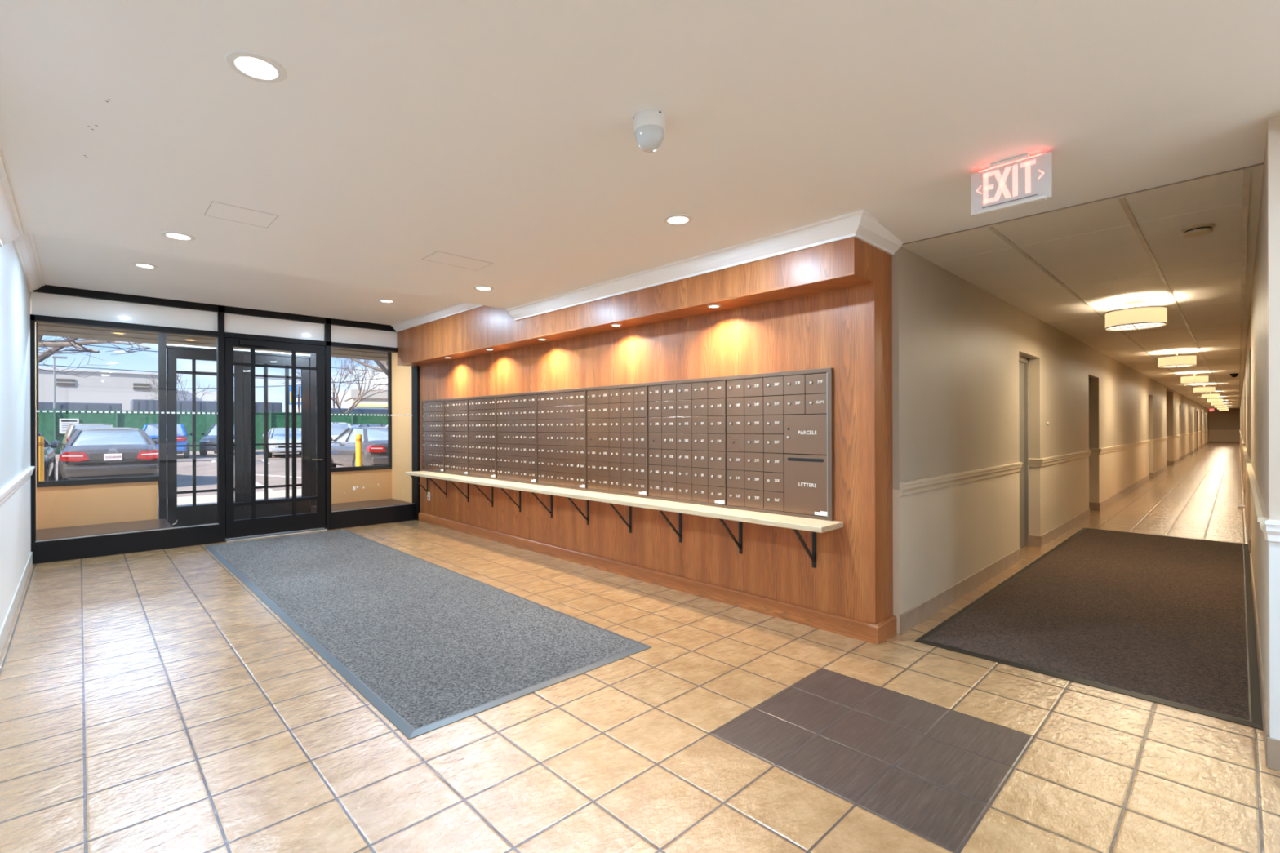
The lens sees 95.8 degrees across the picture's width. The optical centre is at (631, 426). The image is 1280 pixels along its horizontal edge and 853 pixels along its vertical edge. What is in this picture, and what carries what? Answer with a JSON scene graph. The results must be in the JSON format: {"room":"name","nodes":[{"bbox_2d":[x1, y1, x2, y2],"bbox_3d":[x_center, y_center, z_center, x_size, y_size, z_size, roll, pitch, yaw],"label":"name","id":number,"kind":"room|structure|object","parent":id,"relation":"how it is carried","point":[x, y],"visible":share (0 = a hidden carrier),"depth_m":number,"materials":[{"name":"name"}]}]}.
{"room":"apartment building lobby","nodes":[
{"label":"apartment building lobby","id":0,"kind":"room"},
{"bbox_2d":[0,241,36,629],"bbox_3d":[-2.630,-0.141,2.156,0.150,2.900,11.550,0,0,-44],"label":"wall","id":1,"kind":"structure","parent":0,"point":[15,292],"depth_m":4.15,"materials":[{"name":"white paint"}]},
{"bbox_2d":[0,151,23,246],"bbox_3d":[-1.187,-1.121,0.821,0.100,0.106,7.220,0,0,-44],"label":"crown molding","id":2,"kind":"structure","parent":1,"relation":"attached to","point":[11,228],"depth_m":3.06,"materials":[{"name":"white"}]},
{"bbox_2d":[0,551,32,656],"bbox_3d":[-2.246,1.248,1.875,0.010,0.120,10.220,0,0,-44],"label":"baseboard","id":3,"kind":"structure","parent":1,"relation":"attached to","point":[6,626],"depth_m":4.01,"materials":[{"name":"wood"}]},
{"bbox_2d":[12,232,44,292],"bbox_3d":[-4.720,-1.345,4.526,0.100,0.083,2.980,0,0,-44],"label":"crown molding","id":4,"kind":"structure","parent":1,"relation":"attached to","point":[24,246],"depth_m":4.65,"materials":[{"name":"white"}]},
{"bbox_2d":[0,284,415,564],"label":"window","id":5,"kind":"structure","parent":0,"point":[55,304],"depth_m":6.44,"materials":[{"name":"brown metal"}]},
{"bbox_2d":[224,337,325,538],"bbox_3d":[-4.277,0.130,7.006,1.047,2.310,0.115,0,0,-44],"label":"door","id":6,"kind":"structure","parent":5,"relation":"attached to","point":[251,526],"depth_m":6.96,"materials":[{"name":"brown metal"}]},
{"bbox_2d":[36,468,391,529],"bbox_3d":[-5.107,-0.158,7.718,4.240,2.950,0.120,0,0,-44],"label":"wall","id":7,"kind":"structure","parent":0,"point":[64,506],"depth_m":6.78,"materials":[{"name":"brown paint"}]},
{"bbox_2d":[35,322,391,519],"bbox_3d":[-5.122,0.047,7.662,3.880,2.540,0.100,0,0,-44],"label":"window","id":8,"kind":"structure","parent":7,"relation":"in","point":[162,345],"depth_m":7.06,"materials":[{"name":"black"}]},
{"bbox_2d":[166,348,243,527],"bbox_3d":[-5.393,0.168,7.354,0.782,2.260,0.111,0,0,-44],"label":"door","id":9,"kind":"structure","parent":8,"relation":"attached to","point":[194,514],"depth_m":7.27,"materials":[{"name":"black metal"}]},
{"bbox_2d":[243,353,309,519],"bbox_3d":[-4.822,0.166,7.898,0.782,2.260,0.111,0,0,-44],"label":"door","id":10,"kind":"structure","parent":8,"relation":"attached to","point":[264,510],"depth_m":7.87,"materials":[{"name":"black metal"}]},
{"bbox_2d":[32,234,459,324],"bbox_3d":[-3.376,-1.464,5.898,4.240,0.150,3.151,0,0,-44],"label":"ceiling","id":11,"kind":"structure","parent":0,"point":[64,263],"depth_m":5.69,"materials":[{"name":"white paint"}]},
{"bbox_2d":[132,262,157,268],"bbox_3d":[-4.179,-1.384,4.973,0.170,0.008,0.170,0,0,-44],"label":"recessed light","id":12,"kind":"object","parent":11,"relation":"in","point":[138,264],"visible":1,"depth_m":4.97,"materials":[{"name":"white plastic"}]},
{"bbox_2d":[391,302,484,332],"bbox_3d":[-2.241,-1.354,6.890,0.090,0.083,2.980,0,0,-44],"label":"crown molding","id":13,"kind":"structure","parent":11,"relation":"attached to","point":[460,307],"depth_m":7.02,"materials":[{"name":"white paint"}]},
{"bbox_2d":[391,352,412,502],"bbox_3d":[-3.321,-0.139,8.737,0.250,2.900,1.070,0,0,-44],"label":"wall","id":14,"kind":"structure","parent":0,"point":[402,437],"depth_m":8.68,"materials":[{"name":"brown paint"}]},
{"bbox_2d":[0,0,1279,408],"bbox_3d":[20.049,-1.405,20.927,58.890,0.426,7.420,0,0,-44],"label":"ceiling","id":15,"kind":"structure","parent":0,"point":[396,134],"depth_m":2.35,"materials":[{"name":"white paint"}]},
{"bbox_2d":[160,231,195,240],"bbox_3d":[-2.763,-1.164,3.532,0.170,0.008,0.170,0,0,-44],"label":"recessed light","id":16,"kind":"object","parent":15,"relation":"in","point":[171,234],"visible":1,"depth_m":3.52,"materials":[{"name":"white plastic"}]},
{"bbox_2d":[204,200,278,227],"bbox_3d":[-2.152,-1.167,3.195,0.300,0.002,0.270,0,0,-44],"label":"access panel","id":17,"kind":"object","parent":15,"relation":"attached to","point":[217,210],"visible":1,"depth_m":3.19,"materials":[{"name":"grey"}]},
{"bbox_2d":[224,49,287,83],"bbox_3d":[-1.218,-1.169,1.882,0.170,0.008,0.170,0,0,-44],"label":"recessed light","id":18,"kind":"object","parent":15,"relation":"in","point":[255,66],"visible":1,"depth_m":1.88,"materials":[{"name":"white plastic"}]},
{"bbox_2d":[421,251,493,270],"bbox_3d":[-1.225,-1.170,4.093,0.420,0.002,0.250,0,0,-44],"label":"access panel","id":19,"kind":"object","parent":15,"relation":"attached to","point":[437,256],"visible":1,"depth_m":4.08,"materials":[{"name":"grey"}]},
{"bbox_2d":[473,285,493,290],"bbox_3d":[-1.245,-1.169,4.882,0.170,0.008,0.170,0,0,-44],"label":"recessed light","id":20,"kind":"object","parent":15,"relation":"in","point":[476,287],"visible":1,"depth_m":4.88,"materials":[{"name":"white plastic"}]},
{"bbox_2d":[632,109,666,151],"bbox_3d":[0.071,-1.114,2.204,0.124,0.123,0.126,0,0,-44],"label":"dome camera","id":21,"kind":"object","parent":15,"relation":"attached to","point":[649,126],"visible":1,"depth_m":2.16,"materials":[{"name":"white plastic"}]},
{"bbox_2d":[662,213,693,225],"bbox_3d":[0.265,-1.174,3.283,0.170,0.008,0.170,0,0,-44],"label":"recessed light","id":22,"kind":"object","parent":15,"relation":"in","point":[676,219],"visible":1,"depth_m":3.27,"materials":[{"name":"white plastic"}]},
{"bbox_2d":[970,151,1052,216],"bbox_3d":[1.675,-1.074,2.561,0.044,0.211,0.305,0,0,-44],"label":"exit sign","id":23,"kind":"object","parent":15,"relation":"hanging from","point":[1025,179],"visible":1,"depth_m":2.54,"materials":[{"name":"white plastic"}]},
{"bbox_2d":[902,162,1264,244],"bbox_3d":[2.211,-1.139,3.065,0.008,0.005,1.540,0,0,-44],"label":"trim","id":24,"kind":"structure","parent":15,"relation":"attached to","point":[1263,163],"depth_m":2.91,"materials":[{"name":"brown"}]},
{"bbox_2d":[1104,300,1167,330],"bbox_3d":[4.629,-1.023,5.314,0.436,0.245,0.436,0,0,-44],"label":"drum light","id":25,"kind":"object","parent":15,"relation":"attached to","point":[1135,317],"visible":1,"depth_m":5.19,"materials":[{"name":"beige fabric"}]},
{"bbox_2d":[1106,323,1164,329],"bbox_3d":[4.630,-0.926,5.314,0.414,0.004,0.414,0,0,-44],"label":"diffuser","id":26,"kind":"object","parent":25,"relation":"attached to","point":[1110,326],"depth_m":5.31,"materials":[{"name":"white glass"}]},
{"bbox_2d":[1157,351,1196,368],"bbox_3d":[8.393,-1.036,8.902,0.436,0.245,0.436,0,0,-44],"label":"drum light","id":27,"kind":"object","parent":15,"relation":"attached to","point":[1177,361],"visible":1,"depth_m":8.78,"materials":[{"name":"beige fabric"}]},
{"bbox_2d":[1180,372,1208,383],"bbox_3d":[12.157,-1.049,12.490,0.436,0.245,0.436,0,0,-44],"label":"drum light","id":28,"kind":"object","parent":15,"relation":"attached to","point":[1193,379],"visible":1,"depth_m":12.36,"materials":[{"name":"beige fabric"}]},
{"bbox_2d":[1182,222,1215,237],"bbox_3d":[3.240,-1.117,3.307,0.136,0.047,0.136,0,0,-44],"label":"smoke detector","id":29,"kind":"object","parent":15,"relation":"attached to","point":[1200,229],"visible":1,"depth_m":3.27,"materials":[{"name":"beige plastic"}]},
{"bbox_2d":[1193,383,1215,392],"bbox_3d":[15.920,-1.062,16.078,0.436,0.245,0.436,0,0,-44],"label":"drum light","id":30,"kind":"object","parent":15,"relation":"attached to","point":[1211,388],"visible":1,"depth_m":15.96,"materials":[{"name":"beige fabric"}]},
{"bbox_2d":[1201,392,1219,398],"bbox_3d":[19.684,-1.074,19.666,0.436,0.245,0.436,0,0,-44],"label":"drum light","id":31,"kind":"object","parent":15,"relation":"attached to","point":[1210,395],"visible":0.92,"depth_m":19.50,"materials":[{"name":"beige fabric"}]},
{"bbox_2d":[0,443,1279,852],"bbox_3d":[19.006,1.295,22.031,58.890,0.120,10.470,0,0,-44],"label":"floor","id":32,"kind":"structure","parent":0,"point":[151,701],"depth_m":2.40,"materials":[{"name":"tile"}]},
{"bbox_2d":[225,528,327,542],"bbox_3d":[-4.280,1.308,7.016,1.060,0.014,0.150,0,0,-44],"label":"threshold","id":33,"kind":"object","parent":32,"relation":"on","point":[318,529],"visible":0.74,"depth_m":6.95,"materials":[{"name":"silver metal"}]},
{"bbox_2d":[412,365,420,520],"bbox_3d":[-3.028,0.230,8.159,0.045,2.160,0.170,0,0,-44],"label":"post","id":34,"kind":"object","parent":32,"relation":"on","point":[415,370],"visible":0.93,"depth_m":8.11,"materials":[{"name":"brown metal"}]},
{"bbox_2d":[204,529,652,739],"bbox_3d":[-2.290,1.302,4.890,1.447,0.010,5.475,0,0,-44],"label":"floor mat","id":35,"kind":"object","parent":32,"relation":"on","point":[431,646],"visible":1,"depth_m":3.72,"materials":[{"name":"grey carpet"}]},
{"bbox_2d":[914,528,1262,729],"bbox_3d":[4.197,1.280,4.878,5.520,0.010,1.425,0,0,-44],"label":"floor mat","id":36,"kind":"object","parent":32,"relation":"on","point":[1162,620],"visible":0.89,"depth_m":3.77,"materials":[{"name":"brown carpet"}]},
{"bbox_2d":[419,247,893,624],"bbox_3d":[-0.699,-0.098,5.945,0.308,2.800,6.570,0,0,-44],"label":"wall","id":37,"kind":"structure","parent":0,"point":[848,331],"depth_m":4.16,"materials":[{"name":"brown wood"}]},
{"bbox_2d":[531,492,552,518],"bbox_3d":[-0.889,0.778,5.761,0.240,0.285,0.025,0,0,-44],"label":"shelf bracket","id":38,"kind":"object","parent":37,"relation":"attached to","point":[550,512],"visible":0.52,"depth_m":5.83,"materials":[{"name":"black metal"}]},
{"bbox_2d":[567,497,589,524],"bbox_3d":[-0.491,0.777,5.343,0.240,0.285,0.025,0,0,-44],"label":"shelf bracket","id":39,"kind":"object","parent":37,"relation":"attached to","point":[568,498],"visible":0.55,"depth_m":5.40,"materials":[{"name":"black metal"}]},
{"bbox_2d":[608,502,631,533],"bbox_3d":[-0.093,0.776,4.926,0.240,0.285,0.025,0,0,-44],"label":"shelf bracket","id":40,"kind":"object","parent":37,"relation":"attached to","point":[629,526],"visible":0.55,"depth_m":5.00,"materials":[{"name":"black metal"}]},
{"bbox_2d":[404,471,843,533],"bbox_3d":[-0.858,0.618,5.701,0.278,0.035,6.040,0,0,-44],"label":"wall shelf","id":41,"kind":"object","parent":37,"relation":"attached to","point":[818,526],"visible":1,"depth_m":4.46,"materials":[{"name":"beige wood"}]},
{"bbox_2d":[421,367,833,520],"bbox_3d":[-0.813,0.122,5.832,0.028,0.974,6.035,0,0,-44],"label":"surround","id":42,"kind":"object","parent":37,"relation":"attached to","point":[829,371],"visible":0.94,"depth_m":4.23,"materials":[{"name":"brown"}]},
{"bbox_2d":[422,401,443,471],"bbox_3d":[-2.656,0.128,7.764,0.029,0.918,0.639,0,0,-44],"label":"mailbox","id":43,"kind":"object","parent":42,"relation":"on","point":[433,412],"visible":1,"depth_m":7.76,"materials":[{"name":"black metal"}]},
{"bbox_2d":[443,400,467,474],"bbox_3d":[-2.212,0.127,7.298,0.029,0.918,0.649,0,0,-44],"label":"mailbox","id":44,"kind":"object","parent":42,"relation":"attached to","point":[455,412],"visible":1,"depth_m":7.30,"materials":[{"name":"black metal"}]},
{"bbox_2d":[466,397,495,477],"bbox_3d":[-1.764,0.125,6.829,0.029,0.918,0.649,0,0,-44],"label":"mailbox","id":45,"kind":"object","parent":42,"relation":"attached to","point":[480,411],"visible":1,"depth_m":6.83,"materials":[{"name":"black metal"}]},
{"bbox_2d":[494,394,535,482],"bbox_3d":[-1.261,0.123,6.301,0.029,0.918,0.808,0,0,-44],"label":"mailbox","id":46,"kind":"object","parent":42,"relation":"attached to","point":[514,415],"visible":1,"depth_m":6.30,"materials":[{"name":"black metal"}]},
{"bbox_2d":[535,391,585,488],"bbox_3d":[-0.703,0.121,5.716,0.029,0.918,0.808,0,0,-44],"label":"mailbox","id":47,"kind":"object","parent":42,"relation":"attached to","point":[560,452],"visible":1,"depth_m":5.71,"materials":[{"name":"black metal"}]},
{"bbox_2d":[584,386,646,495],"bbox_3d":[-0.145,0.119,5.131,0.029,0.918,0.808,0,0,-44],"label":"mailbox","id":48,"kind":"object","parent":42,"relation":"attached to","point":[615,446],"visible":1,"depth_m":5.11,"materials":[{"name":"black metal"}]},
{"bbox_2d":[645,380,724,504],"bbox_3d":[0.412,0.118,4.545,0.029,0.918,0.808,0,0,-44],"label":"mailbox","id":49,"kind":"object","parent":42,"relation":"attached to","point":[685,422],"visible":1,"depth_m":4.53,"materials":[{"name":"black metal"}]},
{"bbox_2d":[724,373,826,516],"bbox_3d":[0.970,0.116,3.960,0.029,0.918,0.808,0,0,-44],"label":"mailbox","id":50,"kind":"object","parent":42,"relation":"attached to","point":[775,427],"visible":1,"depth_m":3.94,"materials":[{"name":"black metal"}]},
{"bbox_2d":[396,236,875,366],"bbox_3d":[-0.883,-1.176,5.736,0.296,0.642,6.523,0,0,-44],"label":"soffit","id":51,"kind":"structure","parent":37,"relation":"attached to","point":[851,261],"depth_m":4.48,"materials":[{"name":"brown wood"}]},
{"bbox_2d":[418,512,897,644],"bbox_3d":[-0.693,1.246,5.896,0.272,0.112,6.542,0,0,-44],"label":"baseboard","id":52,"kind":"structure","parent":37,"relation":"attached to","point":[883,630],"depth_m":4.39,"materials":[{"name":"brown wood"}]},
{"bbox_2d":[658,510,681,542],"bbox_3d":[0.305,0.774,4.508,0.240,0.285,0.025,0,0,-44],"label":"shelf bracket","id":53,"kind":"object","parent":37,"relation":"attached to","point":[679,535],"visible":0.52,"depth_m":4.57,"materials":[{"name":"black metal"}]},
{"bbox_2d":[506,209,903,320],"bbox_3d":[0.235,-1.126,4.662,0.620,0.106,3.620,0,0,-44],"label":"crown molding","id":54,"kind":"structure","parent":37,"relation":"attached to","point":[860,224],"depth_m":3.81,"materials":[{"name":"white paint"}]},
{"bbox_2d":[719,518,742,554],"bbox_3d":[0.703,0.773,4.090,0.240,0.285,0.025,0,0,-44],"label":"shelf bracket","id":55,"kind":"object","parent":37,"relation":"attached to","point":[739,544],"visible":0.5,"depth_m":4.16,"materials":[{"name":"black metal"}]},
{"bbox_2d":[793,528,816,568],"bbox_3d":[1.101,0.772,3.673,0.240,0.285,0.025,0,0,-44],"label":"shelf bracket","id":56,"kind":"object","parent":37,"relation":"attached to","point":[813,557],"visible":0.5,"depth_m":3.74,"materials":[{"name":"black metal"}]},
{"bbox_2d":[892,246,1208,634],"bbox_3d":[21.222,-0.037,22.593,54.500,2.530,0.500,0,0,-44],"label":"wall","id":57,"kind":"structure","parent":0,"point":[957,346],"depth_m":4.94,"materials":[{"name":"beige paint"}]},
{"bbox_2d":[1018,355,1029,547],"bbox_3d":[3.970,0.277,5.975,0.850,2.020,0.128,0,0,-44],"label":"door","id":58,"kind":"structure","parent":57,"relation":"in","point":[1023,362],"depth_m":6.22,"materials":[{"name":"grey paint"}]},
{"bbox_2d":[899,441,1208,634],"bbox_3d":[21.282,1.168,22.537,54.497,0.120,0.360,0,0,-44],"label":"baseboard","id":59,"kind":"structure","parent":57,"relation":"attached to","point":[909,619],"depth_m":4.95,"materials":[{"name":"beige wood"}]},
{"bbox_2d":[899,430,1208,496],"bbox_3d":[21.286,0.325,22.529,54.497,0.085,0.380,0,0,-44],"label":"chair rail","id":60,"kind":"object","parent":57,"relation":"attached to","point":[909,487],"visible":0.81,"depth_m":4.95,"materials":[{"name":"beige paint"}]},
{"bbox_2d":[1208,408,1239,441],"bbox_3d":[41.669,-0.107,40.746,0.150,2.530,2.640,0,0,-44],"label":"wall","id":61,"kind":"structure","parent":0,"point":[1229,420],"depth_m":40.63,"materials":[{"name":"beige paint"}]},
{"bbox_2d":[1240,133,1268,718],"bbox_3d":[22.521,-0.042,21.013,54.800,2.530,0.500,0,0,-44],"label":"wall","id":62,"kind":"structure","parent":0,"point":[1254,397],"depth_m":3.18,"materials":[{"name":"beige paint"}]},
{"bbox_2d":[1239,430,1269,540],"bbox_3d":[22.340,0.322,21.110,54.930,0.085,0.170,0,0,-44],"label":"chair rail","id":63,"kind":"object","parent":62,"relation":"attached to","point":[1262,516],"visible":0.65,"depth_m":2.82,"materials":[{"name":"beige paint"}]},
{"bbox_2d":[1240,445,1270,765],"bbox_3d":[22.350,1.164,21.102,54.930,0.120,0.150,0,0,-44],"label":"baseboard","id":64,"kind":"structure","parent":62,"relation":"attached to","point":[1262,688],"depth_m":3.05,"materials":[{"name":"beige wood"}]},
{"bbox_2d":[1266,114,1279,740],"bbox_3d":[3.266,0.041,1.400,0.140,2.495,2.320,0,0,-44],"label":"wall","id":65,"kind":"structure","parent":0,"point":[1273,122],"depth_m":2.18,"materials":[{"name":"white paint"}]},
{"bbox_2d":[1265,520,1279,542],"bbox_3d":[3.134,0.389,1.419,0.028,0.080,2.131,0,0,-44],"label":"chair rail","id":66,"kind":"object","parent":65,"relation":"attached to","point":[1273,526],"visible":1,"depth_m":2.17,"materials":[{"name":"white"}]},
{"bbox_2d":[1266,737,1279,771],"bbox_3d":[3.144,1.232,1.424,0.010,0.115,2.128,0,0,-44],"label":"baseboard","id":67,"kind":"structure","parent":65,"relation":"attached to","point":[1273,744],"depth_m":2.18,"materials":[{"name":"beige wood"}]},
{"bbox_3d":[-4.757,1.377,7.357,4.240,0.119,1.080,0,0,-44],"label":"floor","id":68,"kind":"structure","parent":0,"visible":0},
{"bbox_2d":[35,518,173,540],"bbox_3d":[-5.779,1.220,6.348,1.110,0.200,0.930,0,0,-44],"label":"ledge","id":69,"kind":"object","parent":68,"relation":"on","point":[106,528],"visible":0.21,"depth_m":6.33,"materials":[{"name":"tile"}]},
{"bbox_2d":[310,498,411,512],"bbox_3d":[-3.792,1.213,8.242,1.160,0.200,0.930,0,0,-44],"label":"ledge","id":70,"kind":"object","parent":68,"relation":"on","point":[340,506],"visible":0.21,"depth_m":8.32,"materials":[{"name":"wood"}]},
{"label":"outside","id":71,"kind":"structure","parent":0,"visible":0},
{"bbox_2d":[38,364,386,385],"bbox_3d":[-38.150,-5.482,61.737,90.001,1.043,0.063,0,0,-44],"label":"cable","id":72,"kind":"object","parent":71,"point":[38,364],"visible":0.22,"depth_m":54.19,"materials":[{"name":"black plastic"}]},
{"bbox_3d":[-4.005,-0.111,8.548,22.000,3.150,0.400,0,0,-44],"label":"wall","id":73,"kind":"structure","parent":0,"visible":0},
{"bbox_2d":[38,322,387,361],"bbox_3d":[-4.965,-1.452,9.550,22.000,0.362,2.330,0,0,-44],"label":"canopy","id":74,"kind":"object","parent":73,"relation":"attached to","point":[44,329],"depth_m":8.28,"materials":[{"name":"concrete"}]},
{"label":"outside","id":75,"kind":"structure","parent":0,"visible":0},
{"bbox_2d":[54,448,346,497],"bbox_3d":[-33.188,1.613,78.297,180.000,0.100,140.850,0,0,-44],"label":"ground","id":76,"kind":"structure","parent":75,"point":[206,469],"depth_m":19.09,"materials":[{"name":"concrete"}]},
{"bbox_2d":[38,431,57,480],"bbox_3d":[-15.119,0.782,13.790,2.140,1.518,4.890,0,0,-42],"label":"car","id":77,"kind":"object","parent":76,"relation":"on","point":[49,452],"visible":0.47,"depth_m":14.34,"materials":[{"name":"grey paint"}]},
{"bbox_2d":[44,440,57,448],"bbox_3d":[-13.848,0.427,13.783,0.273,0.170,0.170,0,0,-42],"label":"mirror","id":78,"kind":"object","parent":77,"relation":"attached to","point":[54,444],"depth_m":13.78,"materials":[{"name":"grey paint"}]},
{"bbox_2d":[52,355,67,409],"bbox_3d":[-36.537,-1.466,37.017,0.700,6.080,0.200,0,0,-44],"label":"lamp post","id":79,"kind":"object","parent":76,"relation":"on","point":[54,357],"visible":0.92,"depth_m":36.81,"materials":[{"name":"silver metal"}]},
{"bbox_2d":[38,401,121,410],"bbox_3d":[-39.337,-0.020,38.474,8.150,3.192,2.520,0,0,-44],"label":"trailer","id":80,"kind":"object","parent":76,"relation":"on","point":[42,405],"visible":0.16,"depth_m":38.91,"materials":[{"name":"grey"}]},
{"bbox_2d":[57,423,114,451],"bbox_3d":[-26.092,0.710,27.895,4.790,1.738,2.180,0,0,44],"label":"car","id":81,"kind":"object","parent":76,"relation":"on","point":[71,428],"visible":0.15,"depth_m":26.57,"materials":[{"name":"beige paint"}]},
{"bbox_2d":[38,335,151,377],"bbox_3d":[-22.360,-4.492,22.149,12.868,12.121,19.449,0,0,-20],"label":"bare tree","id":82,"kind":"object","parent":76,"relation":"on","point":[55,347],"visible":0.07,"depth_m":20.55,"materials":[{"name":"grey plant"}]},
{"bbox_2d":[53,427,158,480],"bbox_3d":[-13.582,0.777,15.076,2.140,1.518,4.890,0,0,-44],"label":"car","id":83,"kind":"object","parent":76,"relation":"on","point":[89,453],"visible":0.87,"depth_m":13.51,"materials":[{"name":"grey paint"}]},
{"bbox_2d":[53,440,65,446],"bbox_3d":[-14.855,0.430,15.058,0.273,0.170,0.170,0,0,-44],"label":"mirror","id":84,"kind":"object","parent":83,"relation":"attached to","point":[58,442],"depth_m":15.00,"materials":[{"name":"grey paint"}]},
{"bbox_2d":[59,452,88,462],"bbox_3d":[-12.472,0.672,12.966,0.485,0.220,0.216,0,0,-44],"label":"tail light","id":85,"kind":"object","parent":83,"relation":"attached to","point":[64,456],"depth_m":12.89,"materials":[{"name":"red plastic"}]},
{"bbox_2d":[136,449,158,459],"bbox_3d":[-11.542,0.669,13.852,0.485,0.220,0.216,0,0,-44],"label":"tail light","id":86,"kind":"object","parent":83,"relation":"attached to","point":[140,454],"depth_m":13.75,"materials":[{"name":"red plastic"}]},
{"bbox_2d":[38,367,216,410],"bbox_3d":[-76.442,-2.365,61.046,53.600,8.150,14.150,0,0,-44],"label":"building","id":87,"kind":"structure","parent":76,"relation":"on","point":[103,386],"depth_m":66.37,"materials":[{"name":"white"}]},
{"bbox_2d":[142,423,191,457],"bbox_3d":[-23.135,0.700,28.777,2.180,1.738,4.790,0,0,-37],"label":"car","id":88,"kind":"object","parent":76,"relation":"on","point":[151,429],"visible":0.34,"depth_m":27.27,"materials":[{"name":"blue paint"}]},
{"bbox_2d":[140,371,234,400],"bbox_3d":[-40.234,-1.693,52.870,7.479,6.560,5.937,0,0,-25],"label":"bare tree","id":89,"kind":"object","parent":76,"relation":"on","point":[153,375],"visible":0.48,"depth_m":51.26,"materials":[{"name":"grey plant"}]},
{"bbox_2d":[129,399,282,412],"bbox_3d":[-33.224,-0.216,45.684,9.450,3.542,2.520,0,0,-44],"label":"trailer","id":90,"kind":"object","parent":76,"relation":"on","point":[135,404],"visible":0.13,"depth_m":43.80,"materials":[{"name":"grey"}]},
{"bbox_2d":[38,408,387,454],"bbox_3d":[-24.035,0.232,39.680,48.066,2.600,0.121,0,0,-42],"label":"fence","id":91,"kind":"object","parent":76,"relation":"on","point":[48,422],"visible":0.15,"depth_m":35.33,"materials":[{"name":"green"}]},
{"bbox_2d":[59,418,79,433],"bbox_3d":[-31.802,-0.042,32.750,0.800,0.840,0.024,0,0,-44],"label":"sign","id":92,"kind":"object","parent":91,"relation":"attached to","point":[64,423],"visible":0.56,"depth_m":32.65,"materials":[{"name":"white plastic"}]},
{"bbox_2d":[199,423,256,456],"bbox_3d":[-22.300,0.697,32.079,2.180,1.738,4.790,0,0,-24],"label":"car","id":93,"kind":"object","parent":76,"relation":"on","point":[211,437],"visible":0.38,"depth_m":30.08,"materials":[{"name":"grey paint"}]},
{"bbox_2d":[262,427,301,457],"bbox_3d":[-17.763,0.791,29.784,2.140,1.518,4.890,0,0,-35],"label":"car","id":94,"kind":"object","parent":76,"relation":"on","point":[275,435],"visible":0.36,"depth_m":28.19,"materials":[{"name":"grey paint"}]},
{"bbox_2d":[288,385,301,404],"bbox_3d":[-44.434,-1.999,79.207,4.400,7.200,0.230,0,0,-32],"label":"billboard","id":95,"kind":"object","parent":76,"relation":"on","point":[290,387],"visible":0.02,"depth_m":78.55,"materials":[{"name":"blue"}]},
{"bbox_2d":[280,357,387,413],"bbox_3d":[-23.256,-2.815,47.257,10.856,8.688,9.762,0,0,-44],"label":"bare tree","id":96,"kind":"object","parent":76,"relation":"on","point":[338,404],"visible":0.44,"depth_m":47.21,"materials":[{"name":"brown plant"}]},
{"bbox_2d":[331,422,351,443],"bbox_3d":[-13.713,0.668,26.428,2.180,1.738,4.790,0,0,-29],"label":"car","id":97,"kind":"object","parent":76,"relation":"on","point":[337,428],"visible":0.02,"depth_m":24.83,"materials":[{"name":"white paint"}]},
{"bbox_2d":[331,426,387,467],"bbox_3d":[-8.644,0.760,19.230,2.140,1.518,4.890,0,0,-44],"label":"car","id":98,"kind":"object","parent":76,"relation":"on","point":[374,439],"visible":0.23,"depth_m":17.98,"materials":[{"name":"grey paint"}]},
{"bbox_2d":[366,445,386,453],"bbox_3d":[-7.535,0.656,17.120,0.485,0.220,0.216,0,0,-44],"label":"tail light","id":99,"kind":"object","parent":98,"relation":"attached to","point":[370,449],"depth_m":17.04,"materials":[{"name":"red plastic"}]},
{"bbox_2d":[331,408,387,413],"bbox_3d":[-22.961,-0.051,54.085,10.600,3.142,2.520,0,0,-44],"label":"trailer","id":100,"kind":"object","parent":76,"relation":"on","point":[333,410],"visible":0.02,"depth_m":51.45,"materials":[{"name":"grey"}]},
{"bbox_2d":[337,357,387,376],"bbox_3d":[-13.583,-4.474,34.000,14.669,12.014,9.808,0,0,2],"label":"bare tree","id":101,"kind":"object","parent":76,"relation":"on","point":[383,365],"visible":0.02,"depth_m":32.98,"materials":[{"name":"grey plant"}]},
{"bbox_2d":[343,389,387,408],"bbox_3d":[-36.162,-2.077,99.020,22.400,7.300,12.300,0,0,-31],"label":"warehouse","id":102,"kind":"structure","parent":76,"relation":"on","point":[377,401],"depth_m":89.77,"materials":[{"name":"grey"}]},
{"bbox_2d":[350,423,386,427],"bbox_3d":[-17.105,0.679,36.208,2.180,1.738,4.790,0,0,26],"label":"car","id":103,"kind":"object","parent":76,"relation":"on","point":[357,424],"visible":0.02,"depth_m":36.20,"materials":[{"name":"grey paint"}]},
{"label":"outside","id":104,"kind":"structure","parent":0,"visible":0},
{"bbox_2d":[166,488,301,520],"bbox_3d":[-5.776,1.400,10.412,22.000,0.140,4.750,0,0,-44],"label":"ground","id":105,"kind":"structure","parent":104,"point":[273,495],"depth_m":10.82,"materials":[{"name":"concrete"}]},
{"bbox_2d":[38,435,44,481],"bbox_3d":[-9.518,0.747,9.299,0.127,1.190,0.127,0,0,-44],"label":"bollard","id":106,"kind":"object","parent":105,"relation":"on","point":[41,439],"visible":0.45,"depth_m":9.28,"materials":[{"name":"yellow metal"}]},
{"bbox_2d":[355,434,361,466],"bbox_3d":[-5.968,0.745,12.683,0.127,1.170,0.127,0,0,-44],"label":"bollard","id":107,"kind":"object","parent":105,"relation":"on","point":[358,437],"visible":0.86,"depth_m":12.63,"materials":[{"name":"yellow metal"}]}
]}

